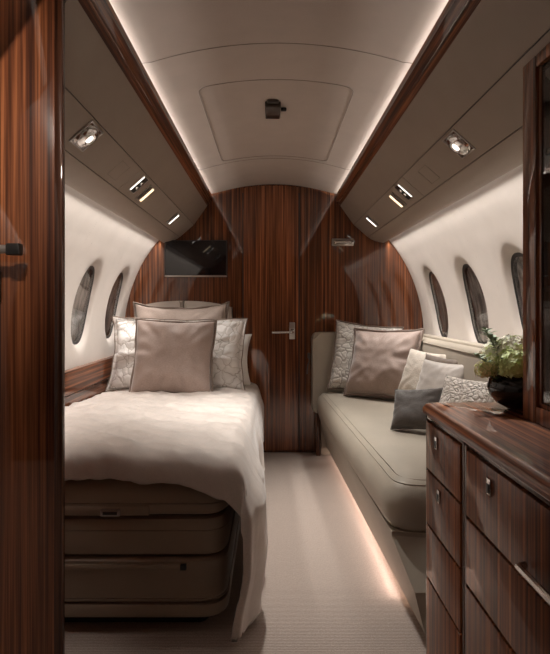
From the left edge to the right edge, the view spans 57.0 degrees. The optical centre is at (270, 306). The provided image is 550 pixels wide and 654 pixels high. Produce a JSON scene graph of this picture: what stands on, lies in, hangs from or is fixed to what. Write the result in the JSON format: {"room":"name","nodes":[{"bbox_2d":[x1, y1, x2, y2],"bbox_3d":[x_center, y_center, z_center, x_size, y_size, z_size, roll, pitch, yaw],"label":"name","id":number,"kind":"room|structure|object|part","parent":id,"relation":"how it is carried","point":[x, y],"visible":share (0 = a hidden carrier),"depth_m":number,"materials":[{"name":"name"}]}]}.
{"room":"aircraft cabin","nodes":[
{"label":"aircraft cabin","id":0,"kind":"room"},
{"bbox_2d":[65,184,157,369],"bbox_3d":[-0.922,0.253,1.445,0.328,1.575,4.390,0,0,0],"label":"wall","id":1,"kind":"structure","parent":0,"point":[95,236],"depth_m":2.83,"materials":[{"name":"paint"}]},
{"bbox_2d":[0,0,53,653],"bbox_3d":[-0.805,0.158,1.119,0.630,1.765,0.089,0,0,0],"label":"door","id":2,"kind":"structure","parent":1,"relation":"in","point":[26,26],"depth_m":1.15,"materials":[{"name":"brown wood"}]},
{"bbox_3d":[-0.641,-0.046,1.145,0.058,0.072,0.009,0,0,0],"label":"lock plate","id":3,"kind":"part","parent":2,"relation":"part of","materials":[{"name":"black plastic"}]},
{"bbox_3d":[-0.625,-0.125,1.114,0.171,0.021,0.072,0,0,0],"label":"handle","id":4,"kind":"part","parent":2,"relation":"part of","materials":[{"name":"metal"}]},
{"bbox_2d":[71,266,94,344],"bbox_3d":[-1.051,-0.015,2.810,0.117,0.465,0.269,0,0,0],"label":"window","id":5,"kind":"structure","parent":1,"relation":"in","point":[81,301],"depth_m":2.82,"materials":[{"name":"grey glass"}]},
{"bbox_2d":[65,356,112,405],"bbox_3d":[-1.035,0.529,2.415,0.046,0.422,2.450,0,0,0],"label":"trim","id":6,"kind":"structure","parent":1,"relation":"attached to","point":[83,382],"depth_m":2.79,"materials":[{"name":"brown wood"}]},
{"bbox_2d":[105,273,122,337],"bbox_3d":[-1.051,-0.015,3.360,0.117,0.465,0.269,0,0,0],"label":"window","id":7,"kind":"structure","parent":1,"relation":"in","point":[113,299],"depth_m":3.38,"materials":[{"name":"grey glass"}]},
{"bbox_2d":[65,0,206,242],"bbox_3d":[-0.619,-0.601,2.405,0.322,0.279,2.470,0,0,0],"label":"overhead bin","id":8,"kind":"object","parent":1,"relation":"attached to","point":[131,146],"visible":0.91,"depth_m":1.86,"materials":[{"name":"paint"}]},
{"bbox_2d":[69,121,103,151],"bbox_3d":[-0.596,-0.552,1.640,0.075,0.066,0.111,0,0,0],"label":"light","id":9,"kind":"object","parent":8,"relation":"on","point":[91,132],"visible":1,"depth_m":1.62,"materials":[{"name":"metal"}]},
{"bbox_3d":[-0.608,-0.549,1.669,0.105,0.093,0.998,0,0,0],"label":"service panel","id":10,"kind":"part","parent":8,"relation":"part of","materials":[{"name":"paint"}]},
{"bbox_3d":[-0.719,-0.483,2.405,0.120,0.044,2.470,0,0,0],"label":"panel","id":11,"kind":"part","parent":8,"relation":"part of","materials":[{"name":"paint"}]},
{"bbox_2d":[128,175,148,193],"bbox_3d":[-0.596,-0.552,2.285,0.074,0.066,0.081,0,0,0],"label":"light","id":12,"kind":"object","parent":8,"relation":"on","point":[144,179],"visible":1,"depth_m":2.28,"materials":[{"name":"metal"}]},
{"bbox_2d":[135,185,154,201],"bbox_3d":[-0.605,-0.545,2.435,0.074,0.066,0.081,0,0,0],"label":"light","id":13,"kind":"object","parent":8,"relation":"on","point":[150,189],"visible":1,"depth_m":2.42,"materials":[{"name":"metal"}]},
{"bbox_3d":[-0.608,-0.549,2.906,0.105,0.093,1.468,0,0,0],"label":"service panel","id":14,"kind":"part","parent":8,"relation":"part of","materials":[{"name":"paint"}]},
{"bbox_2d":[166,212,179,224],"bbox_3d":[-0.605,-0.545,3.120,0.072,0.063,0.078,0,0,0],"label":"light","id":15,"kind":"object","parent":8,"relation":"on","point":[177,214],"visible":1,"depth_m":3.11,"materials":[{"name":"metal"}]},
{"bbox_2d":[65,452,425,653],"bbox_3d":[0.025,1.055,1.470,2.350,0.030,4.440,0,0,0],"label":"floor","id":16,"kind":"structure","parent":0,"point":[329,587],"depth_m":1.80,"materials":[{"name":"carpet"}]},
{"bbox_2d":[54,0,64,653],"bbox_3d":[-0.480,0.158,1.149,0.019,1.765,0.018,0,0,0],"label":"trim","id":17,"kind":"structure","parent":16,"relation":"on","point":[59,5],"depth_m":1.14,"materials":[{"name":"brown wood"}]},
{"bbox_2d":[65,301,240,621],"bbox_3d":[-0.572,0.498,2.599,0.872,1.083,2.022,0,0,0],"label":"bed","id":18,"kind":"object","parent":16,"relation":"on","point":[156,552],"visible":0.41,"depth_m":1.61,"materials":[{"name":"brown leather"}]},
{"bbox_3d":[-0.637,0.821,1.601,0.705,0.014,0.011,0,0,0],"label":"drawer pull","id":19,"kind":"part","parent":18,"relation":"part of","materials":[{"name":"brown leather"}]},
{"bbox_2d":[65,382,267,641],"bbox_3d":[-0.508,0.722,2.479,0.997,0.575,1.929,0,0,0],"label":"duvet","id":20,"kind":"object","parent":18,"relation":"on","point":[209,443],"visible":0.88,"depth_m":1.68,"materials":[{"name":"white fabric"}]},
{"bbox_2d":[129,318,216,392],"bbox_3d":[-0.571,0.301,2.962,0.492,0.473,0.239,0,0,4],"label":"cushion","id":21,"kind":"object","parent":20,"relation":"on","point":[170,356],"visible":0.88,"depth_m":2.90,"materials":[{"name":"beige fabric"}]},
{"bbox_2d":[105,316,247,391],"bbox_3d":[-0.580,0.296,3.143,0.870,0.482,0.233,0,0,-1],"label":"pillow","id":22,"kind":"object","parent":20,"relation":"on","point":[230,332],"visible":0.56,"depth_m":3.10,"materials":[{"name":"fabric"}]},
{"bbox_2d":[242,334,251,384],"bbox_3d":[-0.545,0.340,3.289,0.843,0.323,0.220,0,0,2],"label":"pillow","id":23,"kind":"object","parent":20,"relation":"on","point":[247,336],"visible":0.06,"depth_m":3.26,"materials":[{"name":"white fabric"}]},
{"bbox_2d":[133,301,229,319],"bbox_3d":[-0.613,0.189,3.404,0.666,0.458,0.184,0,0,-1],"label":"pillow","id":24,"kind":"object","parent":18,"relation":"on","point":[220,311],"visible":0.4,"depth_m":3.40,"materials":[{"name":"beige fabric"}]},
{"bbox_3d":[-0.278,0.822,1.601,0.019,0.018,0.013,0,0,0],"label":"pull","id":25,"kind":"part","parent":18,"relation":"part of","materials":[{"name":"black plastic"}]},
{"bbox_2d":[311,332,494,633],"bbox_3d":[0.690,0.609,2.585,0.804,0.862,2.090,0,0,0],"label":"sofa","id":26,"kind":"object","parent":16,"relation":"on","point":[383,469],"visible":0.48,"depth_m":2.13,"materials":[{"name":"beige leather"}]},
{"bbox_3d":[0.330,0.885,3.565,0.030,0.310,0.070,0,0,0],"label":"panel","id":27,"kind":"part","parent":26,"relation":"part of","materials":[{"name":"brown wood"}]},
{"bbox_3d":[0.644,0.454,3.553,0.712,0.552,0.135,0,0,0],"label":"arm","id":28,"kind":"part","parent":26,"relation":"part of","materials":[{"name":"beige leather"}]},
{"bbox_2d":[327,319,403,388],"bbox_3d":[0.630,0.338,3.364,0.492,0.507,0.190,0,0,16],"label":"cushion","id":29,"kind":"object","parent":26,"relation":"on","point":[344,336],"visible":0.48,"depth_m":3.37,"materials":[{"name":"fabric"}]},
{"bbox_2d":[316,392,425,531],"bbox_3d":[0.618,0.659,2.570,0.623,0.186,1.860,0,0,0],"label":"seat cushion","id":30,"kind":"object","parent":26,"relation":"on","point":[389,466],"depth_m":2.06,"materials":[{"name":"beige leather"}]},
{"bbox_2d":[343,327,424,398],"bbox_3d":[0.696,0.349,3.156,0.485,0.439,0.257,0,0,37],"label":"cushion","id":31,"kind":"object","parent":26,"relation":"on","point":[379,357],"visible":0.82,"depth_m":3.10,"materials":[{"name":"beige fabric"}]},
{"bbox_2d":[390,388,442,429],"bbox_3d":[0.664,0.465,2.308,0.240,0.197,0.155,0,0,30],"label":"cushion","id":32,"kind":"object","parent":26,"relation":"on","point":[408,413],"visible":0.76,"depth_m":2.27,"materials":[{"name":"grey fabric"}]},
{"bbox_2d":[398,348,445,389],"bbox_3d":[0.812,0.365,2.718,0.146,0.267,0.266,0,0,-38],"label":"cushion","id":33,"kind":"object","parent":26,"relation":"on","point":[410,376],"visible":0.33,"depth_m":2.73,"materials":[{"name":"beige fabric"}]},
{"bbox_2d":[416,359,463,389],"bbox_3d":[0.811,0.395,2.459,0.156,0.260,0.247,0,0,-39],"label":"cushion","id":34,"kind":"object","parent":26,"relation":"on","point":[433,374],"visible":0.39,"depth_m":2.45,"materials":[{"name":"beige fabric"}]},
{"bbox_2d":[425,354,457,363],"bbox_3d":[0.847,0.395,2.538,0.118,0.302,0.272,0,0,-32],"label":"cushion","id":35,"kind":"object","parent":26,"relation":"on","point":[428,357],"visible":0.13,"depth_m":2.56,"materials":[{"name":"fabric"}]},
{"bbox_3d":[0.958,0.386,2.590,0.125,0.388,1.860,0,0,0],"label":"backrest","id":36,"kind":"part","parent":26,"relation":"part of","materials":[{"name":"beige leather"}]},
{"bbox_2d":[439,375,492,401],"bbox_3d":[0.817,0.420,2.137,0.156,0.233,0.241,0,0,-39],"label":"cushion","id":37,"kind":"object","parent":26,"relation":"on","point":[455,389],"visible":0.4,"depth_m":2.13,"materials":[{"name":"beige fabric"}]},
{"bbox_2d":[426,415,464,653],"bbox_3d":[0.740,0.669,1.266,0.640,0.742,0.277,0,0,0],"label":"base cabinet","id":38,"kind":"object","parent":16,"relation":"on","point":[445,452],"visible":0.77,"depth_m":1.24,"materials":[{"name":"brown wood"}]},
{"bbox_3d":[0.433,0.859,1.265,0.015,0.238,0.246,0,0,0],"label":"drawer","id":39,"kind":"part","parent":38,"relation":"part of","materials":[{"name":"brown wood"}]},
{"bbox_3d":[0.433,0.664,1.265,0.015,0.140,0.246,0,0,0],"label":"drawer","id":40,"kind":"part","parent":38,"relation":"part of","materials":[{"name":"brown wood"}]},
{"bbox_3d":[0.433,0.517,1.265,0.015,0.142,0.246,0,0,0],"label":"drawer","id":41,"kind":"part","parent":38,"relation":"part of","materials":[{"name":"brown wood"}]},
{"bbox_3d":[0.433,0.376,1.265,0.015,0.128,0.246,0,0,0],"label":"drawer","id":42,"kind":"part","parent":38,"relation":"part of","materials":[{"name":"brown wood"}]},
{"bbox_2d":[465,443,549,653],"bbox_3d":[0.731,0.669,0.874,0.658,0.742,0.505,0,0,0],"label":"base cabinet","id":43,"kind":"object","parent":16,"relation":"on","point":[507,522],"visible":0.85,"depth_m":0.93,"materials":[{"name":"brown wood"}]},
{"bbox_2d":[422,402,549,500],"bbox_3d":[0.742,0.281,1.009,0.658,0.034,0.820,0,0,0],"label":"countertop","id":44,"kind":"structure","parent":43,"relation":"on","point":[518,445],"depth_m":1.05,"materials":[{"name":"brown wood"}]},
{"bbox_2d":[487,374,522,410],"bbox_3d":[0.655,0.220,1.318,0.172,0.089,0.172,0,0,0],"label":"flower bowl","id":45,"kind":"object","parent":44,"relation":"on","point":[507,391],"visible":0.49,"depth_m":1.27,"materials":[{"name":"black ceramic"}]},
{"bbox_2d":[468,352,498,369],"bbox_3d":[0.565,0.181,1.319,0.109,0.127,0.042,0,0,0],"label":"leafy sprig","id":46,"kind":"object","parent":45,"relation":"in","point":[478,355],"visible":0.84,"depth_m":1.32,"materials":[{"name":"green plant"}]},
{"bbox_2d":[474,360,498,378],"bbox_3d":[0.572,0.191,1.312,0.087,0.109,0.062,0,0,28],"label":"hydrangea","id":47,"kind":"object","parent":45,"relation":"in","point":[484,369],"visible":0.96,"depth_m":1.30,"materials":[{"name":"green plant"}]},
{"bbox_2d":[478,327,499,358],"bbox_3d":[0.592,0.149,1.340,0.083,0.191,0.045,0,0,18],"label":"leafy sprig","id":48,"kind":"object","parent":45,"relation":"in","point":[489,334],"visible":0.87,"depth_m":1.34,"materials":[{"name":"green plant"}]},
{"bbox_2d":[479,340,501,364],"bbox_3d":[0.610,0.167,1.368,0.085,0.155,0.089,0,0,0],"label":"hydrangea","id":49,"kind":"object","parent":45,"relation":"in","point":[489,353],"visible":0.38,"depth_m":1.36,"materials":[{"name":"green plant"}]},
{"bbox_2d":[492,335,500,346],"bbox_3d":[0.612,0.159,1.348,0.066,0.172,0.042,0,0,33],"label":"leafy sprig","id":50,"kind":"object","parent":45,"relation":"in","point":[493,336],"visible":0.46,"depth_m":1.35,"materials":[{"name":"green plant"}]},
{"bbox_2d":[493,334,522,358],"bbox_3d":[0.639,0.157,1.336,0.102,0.174,0.104,0,0,0],"label":"hydrangea","id":51,"kind":"object","parent":45,"relation":"in","point":[510,342],"visible":0.42,"depth_m":1.31,"materials":[{"name":"green plant"}]},
{"bbox_2d":[494,349,522,377],"bbox_3d":[0.619,0.176,1.293,0.095,0.137,0.109,0,0,-18],"label":"hydrangea","id":52,"kind":"object","parent":45,"relation":"in","point":[510,365],"visible":0.79,"depth_m":1.26,"materials":[{"name":"green plant"}]},
{"bbox_2d":[523,42,549,428],"bbox_3d":[0.809,-0.153,0.912,0.422,0.835,0.585,0,0,0],"label":"display cabinet","id":53,"kind":"object","parent":44,"relation":"on","point":[536,73],"visible":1,"depth_m":1.15,"materials":[{"name":"brown wood"}]},
{"bbox_3d":[0.610,-0.159,0.907,0.003,0.765,0.465,0,0,0],"label":"glass pane","id":54,"kind":"part","parent":53,"relation":"part of","materials":[{"name":"brown"}]},
{"bbox_3d":[0.433,0.794,0.872,0.015,0.368,0.474,0,0,0],"label":"drawer","id":55,"kind":"part","parent":43,"relation":"part of","materials":[{"name":"brown wood"}]},
{"bbox_3d":[0.433,0.532,0.872,0.015,0.143,0.474,0,0,0],"label":"drawer","id":56,"kind":"part","parent":43,"relation":"part of","materials":[{"name":"brown wood"}]},
{"bbox_3d":[0.433,0.384,0.872,0.015,0.143,0.474,0,0,0],"label":"drawer","id":57,"kind":"part","parent":43,"relation":"part of","materials":[{"name":"brown wood"}]},
{"bbox_3d":[0.413,0.428,0.767,0.022,0.012,0.156,0,0,0],"label":"bar handle","id":58,"kind":"part","parent":43,"relation":"part of","materials":[{"name":"silver metal"}]},
{"bbox_2d":[125,184,423,449],"bbox_3d":[0.025,0.040,3.655,2.350,2.000,0.030,0,0,0],"label":"wall","id":59,"kind":"structure","parent":0,"point":[368,282],"depth_m":3.64,"materials":[{"name":"brown wood"}]},
{"bbox_2d":[78,0,212,204],"bbox_3d":[-0.478,-0.760,1.445,0.123,0.065,4.390,0,0,0],"label":"trim","id":60,"kind":"structure","parent":59,"relation":"attached to","point":[101,13],"depth_m":1.66,"materials":[{"name":"brown wood"}]},
{"bbox_2d":[165,240,226,276],"bbox_3d":[-0.537,-0.346,3.623,0.444,0.262,0.034,0,0,0],"label":"television","id":61,"kind":"object","parent":59,"relation":"attached to","point":[183,258],"visible":0.93,"depth_m":3.61,"materials":[{"name":"black glass"}]},
{"bbox_2d":[244,186,297,449],"bbox_3d":[0.000,0.079,3.606,0.394,1.898,0.078,0,0,0],"label":"door","id":62,"kind":"structure","parent":59,"relation":"in","point":[270,212],"depth_m":3.63,"materials":[{"name":"brown wood"}]},
{"bbox_3d":[0.086,0.172,3.593,0.159,0.036,0.054,0,0,0],"label":"lever","id":63,"kind":"part","parent":62,"relation":"part of","materials":[{"name":"silver metal"}]},
{"bbox_3d":[0.151,0.170,3.622,0.039,0.120,0.008,0,0,0],"label":"handle","id":64,"kind":"part","parent":62,"relation":"part of","materials":[{"name":"metal"}]},
{"bbox_2d":[242,193,315,449],"bbox_3d":[0.057,0.110,3.640,0.526,1.860,0.004,0,0,0],"label":"trim","id":65,"kind":"structure","parent":59,"relation":"attached to","point":[242,193],"depth_m":3.64,"materials":[{"name":"brown wood"}]},
{"bbox_2d":[264,450,314,451],"bbox_3d":[0.059,1.034,3.629,0.518,0.012,0.022,0,0,0],"label":"trim","id":66,"kind":"structure","parent":59,"relation":"attached to","point":[264,450],"depth_m":3.62,"materials":[{"name":"brown wood"}]},
{"bbox_2d":[332,239,353,245],"bbox_3d":[0.515,-0.465,3.620,0.156,0.052,0.040,0,0,0],"label":"wall light","id":67,"kind":"object","parent":59,"relation":"attached to","point":[335,242],"visible":1,"depth_m":3.63,"materials":[{"name":"metal"}]},
{"bbox_2d":[335,0,480,205],"bbox_3d":[0.518,-0.760,1.445,0.123,0.065,4.390,0,0,0],"label":"trim","id":68,"kind":"structure","parent":59,"relation":"attached to","point":[456,13],"depth_m":1.66,"materials":[{"name":"brown wood"}]},
{"bbox_2d":[109,0,447,193],"bbox_3d":[0.020,-0.854,1.445,1.200,0.080,4.390,0,0,0],"label":"ceiling","id":69,"kind":"structure","parent":0,"point":[309,126],"depth_m":1.84,"materials":[{"name":"paint"}]},
{"bbox_2d":[199,158,349,169],"bbox_3d":[0.020,-0.848,3.000,1.021,0.070,0.003,0,0,0],"label":"trim","id":70,"kind":"structure","parent":69,"relation":"attached to","point":[262,158],"depth_m":3.00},
{"bbox_2d":[265,100,285,118],"bbox_3d":[0.021,-0.866,2.228,0.094,0.030,0.173,0,0,0],"label":"camera","id":71,"kind":"object","parent":69,"relation":"in","point":[273,108],"visible":1,"depth_m":2.19,"materials":[{"name":"grey plastic"}]},
{"bbox_2d":[199,79,352,160],"bbox_3d":[0.020,-0.865,2.455,0.613,0.036,0.993,0,0,0],"label":"trim","id":72,"kind":"structure","parent":69,"relation":"attached to","point":[260,79],"depth_m":2.04,"materials":[{"name":"beige plastic"}]},
{"bbox_2d":[142,43,411,63],"bbox_3d":[0.020,-0.848,1.690,1.021,0.070,0.003,0,0,0],"label":"trim","id":73,"kind":"structure","parent":69,"relation":"attached to","point":[252,43],"depth_m":1.69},
{"bbox_2d":[389,164,522,342],"bbox_3d":[0.962,0.253,1.445,0.328,1.575,4.390,0,0,0],"label":"wall","id":74,"kind":"structure","parent":0,"point":[489,219],"depth_m":2.46,"materials":[{"name":"paint"}]},
{"bbox_2d":[429,272,447,336],"bbox_3d":[1.091,-0.015,3.270,0.117,0.465,0.269,0,0,0],"label":"window","id":75,"kind":"structure","parent":74,"relation":"in","point":[439,301],"depth_m":3.29,"materials":[{"name":"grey glass"}]},
{"bbox_2d":[341,0,549,242],"bbox_3d":[0.659,-0.601,2.320,0.322,0.279,2.640,0,0,0],"label":"panel","id":76,"kind":"object","parent":74,"relation":"attached to","point":[475,90],"visible":0.99,"depth_m":1.62,"materials":[{"name":"paint"}]},
{"bbox_2d":[366,216,378,226],"bbox_3d":[0.645,-0.545,3.220,0.072,0.063,0.078,0,0,0],"label":"light","id":77,"kind":"object","parent":76,"relation":"on","point":[368,218],"visible":1,"depth_m":3.21,"materials":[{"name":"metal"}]},
{"bbox_3d":[0.648,-0.549,2.971,0.105,0.093,1.338,0,0,0],"label":"service panel","id":78,"kind":"part","parent":76,"relation":"part of","materials":[{"name":"paint"}]},
{"bbox_2d":[389,192,406,207],"bbox_3d":[0.645,-0.545,2.580,0.074,0.066,0.081,0,0,0],"label":"light","id":79,"kind":"object","parent":76,"relation":"on","point":[392,195],"visible":1,"depth_m":2.57,"materials":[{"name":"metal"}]},
{"bbox_2d":[394,183,413,199],"bbox_3d":[0.636,-0.552,2.430,0.074,0.066,0.081,0,0,0],"label":"light","id":80,"kind":"object","parent":76,"relation":"on","point":[398,187],"visible":1,"depth_m":2.42,"materials":[{"name":"metal"}]},
{"bbox_3d":[0.759,-0.483,2.320,0.120,0.044,2.640,0,0,0],"label":"panel","id":81,"kind":"part","parent":76,"relation":"part of","materials":[{"name":"paint"}]},
{"bbox_2d":[442,129,475,158],"bbox_3d":[0.636,-0.552,1.720,0.075,0.066,0.111,0,0,0],"label":"light","id":82,"kind":"object","parent":76,"relation":"on","point":[453,140],"visible":1,"depth_m":1.70,"materials":[{"name":"metal"}]},
{"bbox_3d":[0.648,-0.549,1.649,0.105,0.093,1.298,0,0,0],"label":"service panel","id":83,"kind":"part","parent":76,"relation":"part of","materials":[{"name":"paint"}]},
{"bbox_2d":[462,264,488,343],"bbox_3d":[1.091,-0.015,2.690,0.117,0.465,0.269,0,0,0],"label":"window","id":84,"kind":"structure","parent":74,"relation":"in","point":[478,313],"depth_m":2.70,"materials":[{"name":"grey glass"}]},
{"bbox_2d":[511,252,522,328],"bbox_3d":[1.091,-0.015,2.130,0.117,0.465,0.269,0,0,0],"label":"window","id":85,"kind":"structure","parent":74,"relation":"in","point":[517,258],"depth_m":2.20,"materials":[{"name":"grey glass"}]}
]}

